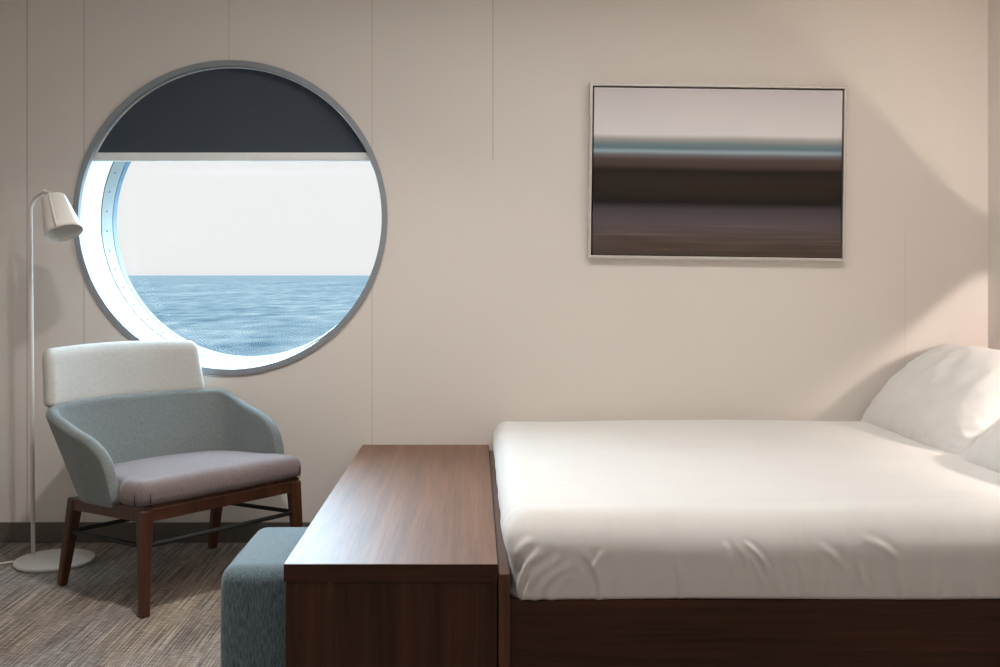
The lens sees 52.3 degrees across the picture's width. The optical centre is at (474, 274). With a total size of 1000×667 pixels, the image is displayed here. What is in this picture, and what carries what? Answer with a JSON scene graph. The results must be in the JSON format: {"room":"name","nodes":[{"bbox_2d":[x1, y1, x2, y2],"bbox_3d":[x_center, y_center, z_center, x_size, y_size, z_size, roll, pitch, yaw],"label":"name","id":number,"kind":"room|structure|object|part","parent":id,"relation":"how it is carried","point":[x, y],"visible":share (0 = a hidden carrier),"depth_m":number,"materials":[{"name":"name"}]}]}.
{"room":"ship interior","nodes":[
{"label":"ship interior","id":0,"kind":"room"},
{"bbox_2d":[0,543,246,666],"bbox_3d":[-0.122,1.250,1.488,5.055,0.100,6.375,0,0,0],"label":"floor","id":1,"kind":"structure","parent":0,"point":[92,620],"depth_m":3.65,"materials":[{"name":"carpet"}]},
{"bbox_2d":[0,189,94,572],"bbox_3d":[-2.028,0.421,4.255,0.862,1.558,0.320,0,0,0],"label":"floor lamp","id":2,"kind":"object","parent":1,"relation":"on","point":[61,223],"visible":0.98,"depth_m":4.25,"materials":[{"name":"grey plastic"}]},
{"bbox_3d":[-1.740,-0.276,4.171,0.016,0.153,0.176,0,0,-35],"label":"shade arm","id":3,"kind":"part","parent":2,"relation":"part of"},
{"bbox_3d":[-1.704,-0.239,4.187,0.177,0.206,0.164,0,0,0],"label":"lamp shade","id":4,"kind":"part","parent":2,"relation":"part of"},
{"bbox_2d":[42,340,302,617],"bbox_3d":[-1.212,0.741,4.074,0.767,0.922,0.862,0,0,40],"label":"armchair","id":5,"kind":"object","parent":1,"relation":"on","point":[139,436],"visible":1,"depth_m":4.06,"materials":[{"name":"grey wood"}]},
{"bbox_3d":[-1.561,1.028,3.926,0.106,0.349,0.059,0,0,40],"label":"leg","id":6,"kind":"part","parent":5,"relation":"part of","materials":[{"name":"brown wood"}]},
{"bbox_3d":[-1.163,1.015,3.588,0.055,0.372,0.055,0,0,40],"label":"leg","id":7,"kind":"part","parent":5,"relation":"part of","materials":[{"name":"brown wood"}]},
{"bbox_3d":[-1.240,0.677,4.097,0.525,0.362,0.862,0,0,40],"label":"backrest","id":8,"kind":"part","parent":5,"relation":"part of","materials":[{"name":"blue fabric"}]},
{"bbox_3d":[-1.133,0.863,4.007,0.521,0.071,0.710,0,0,40],"label":"seat frame","id":9,"kind":"part","parent":5,"relation":"part of","materials":[{"name":"brown wood"}]},
{"bbox_2d":[114,450,300,505],"bbox_3d":[-1.139,0.782,4.013,0.578,0.124,0.750,0,0,40],"label":"seat cushion","id":10,"kind":"object","parent":5,"relation":"on","point":[141,477],"depth_m":3.86,"materials":[{"name":"pink fabric"}]},
{"bbox_3d":[-1.130,1.028,4.442,0.109,0.349,0.054,0,0,40],"label":"leg","id":11,"kind":"part","parent":5,"relation":"part of","materials":[{"name":"brown wood"}]},
{"bbox_3d":[-0.726,1.015,4.109,0.055,0.372,0.058,0,0,40],"label":"leg","id":12,"kind":"part","parent":5,"relation":"part of","materials":[{"name":"brown wood"}]},
{"bbox_2d":[220,527,307,666],"bbox_3d":[-0.465,1.004,3.072,0.500,0.392,0.500,0,0,0],"label":"footstool","id":13,"kind":"object","parent":1,"relation":"on","point":[253,586],"visible":0.35,"depth_m":2.82,"materials":[{"name":"blue fabric"}]},
{"bbox_2d":[284,445,497,666],"bbox_3d":[-0.222,0.981,3.627,0.566,0.438,1.888,0,0,0],"label":"desk","id":14,"kind":"object","parent":1,"relation":"on","point":[398,565],"visible":1,"depth_m":2.69,"materials":[{"name":"brown wood"}]},
{"bbox_3d":[-0.221,1.005,2.703,0.558,0.390,0.030,0,0,0],"label":"panel","id":15,"kind":"part","parent":14,"relation":"part of","materials":[{"name":"brown wood"}]},
{"bbox_2d":[489,451,999,666],"bbox_3d":[1.178,0.780,3.624,2.233,0.840,1.889,0,0,0],"label":"bed","id":16,"kind":"object","parent":1,"relation":"on","point":[668,632],"visible":0.38,"depth_m":2.69,"materials":[{"name":"brown wood"}]},
{"bbox_3d":[0.077,0.994,3.624,0.031,0.412,1.889,0,0,0],"label":"footboard","id":17,"kind":"part","parent":16,"relation":"part of","materials":[{"name":"brown wood"}]},
{"bbox_2d":[492,420,999,599],"bbox_3d":[1.149,0.748,3.617,2.152,0.236,1.896,0,0,0],"label":"mattress","id":18,"kind":"object","parent":16,"relation":"on","point":[618,509],"visible":0.95,"depth_m":2.77,"materials":[{"name":"white fabric"}]},
{"bbox_2d":[861,344,999,455],"bbox_3d":[1.893,0.484,4.040,0.401,0.392,0.965,0,0,0],"label":"pillow","id":19,"kind":"object","parent":18,"relation":"on","point":[945,398],"visible":0.8,"depth_m":3.89,"materials":[{"name":"white fabric"}]},
{"bbox_2d":[960,419,999,472],"bbox_3d":[1.925,0.515,3.105,0.504,0.319,0.896,0,0,0],"label":"pillow","id":20,"kind":"object","parent":18,"relation":"on","point":[985,451],"visible":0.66,"depth_m":3.38,"materials":[{"name":"white fabric"}]},
{"bbox_3d":[1.165,1.020,2.709,2.150,0.319,0.030,0,0,0],"label":"rail","id":21,"kind":"part","parent":16,"relation":"part of","materials":[{"name":"brown wood"}]},
{"bbox_2d":[0,0,987,521],"bbox_3d":[-0.122,-0.110,4.785,5.055,2.620,0.420,0,0,0],"label":"wall","id":22,"kind":"structure","parent":0,"point":[485,306],"depth_m":4.58,"materials":[{"name":"beige paint"}]},
{"bbox_2d":[0,522,310,542],"bbox_3d":[-0.122,1.155,4.569,4.855,0.090,0.012,0,0,0],"label":"baseboard","id":23,"kind":"structure","parent":22,"relation":"attached to","point":[10,532],"depth_m":4.56,"materials":[{"name":"grey plastic"}]},
{"bbox_2d":[73,60,387,374],"bbox_3d":[-1.099,-0.258,4.774,1.412,1.412,0.422,0,0,0],"label":"window","id":24,"kind":"structure","parent":22,"relation":"in","point":[98,184],"depth_m":4.63,"materials":[{"name":"metal"}]},
{"bbox_2d":[93,68,370,161],"bbox_3d":[-1.099,-0.726,4.610,1.253,0.422,0.028,0,0,0],"label":"roller blind","id":25,"kind":"object","parent":24,"relation":"attached to","point":[225,114],"visible":0.97,"depth_m":4.61,"materials":[{"name":"grey fabric"}]},
{"bbox_3d":[-1.099,-0.534,4.612,1.253,0.039,0.024,0,0,0],"label":"rail","id":26,"kind":"part","parent":25,"relation":"part of","materials":[{"name":"metal"}]},
{"bbox_2d":[587,83,847,260],"bbox_3d":[1.083,-0.460,4.557,1.148,0.782,0.034,1,0,0],"label":"picture","id":27,"kind":"object","parent":22,"relation":"attached to","point":[676,171],"visible":1,"depth_m":4.55,"materials":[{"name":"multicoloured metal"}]},
{"bbox_2d":[988,0,999,349],"bbox_3d":[2.355,-0.110,1.488,0.100,2.620,6.175,0,0,0],"label":"wall","id":28,"kind":"structure","parent":0,"point":[993,5],"depth_m":4.52,"materials":[{"name":"beige paint"}]},
{"label":"outside","id":29,"kind":"structure","parent":0,"visible":0},
{"bbox_2d":[128,276,369,355],"bbox_3d":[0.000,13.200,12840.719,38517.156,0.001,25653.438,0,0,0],"label":"sea","id":30,"kind":"structure","parent":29,"point":[231,315],"depth_m":426.61,"materials":[{"name":"blue liquid"}]}
]}

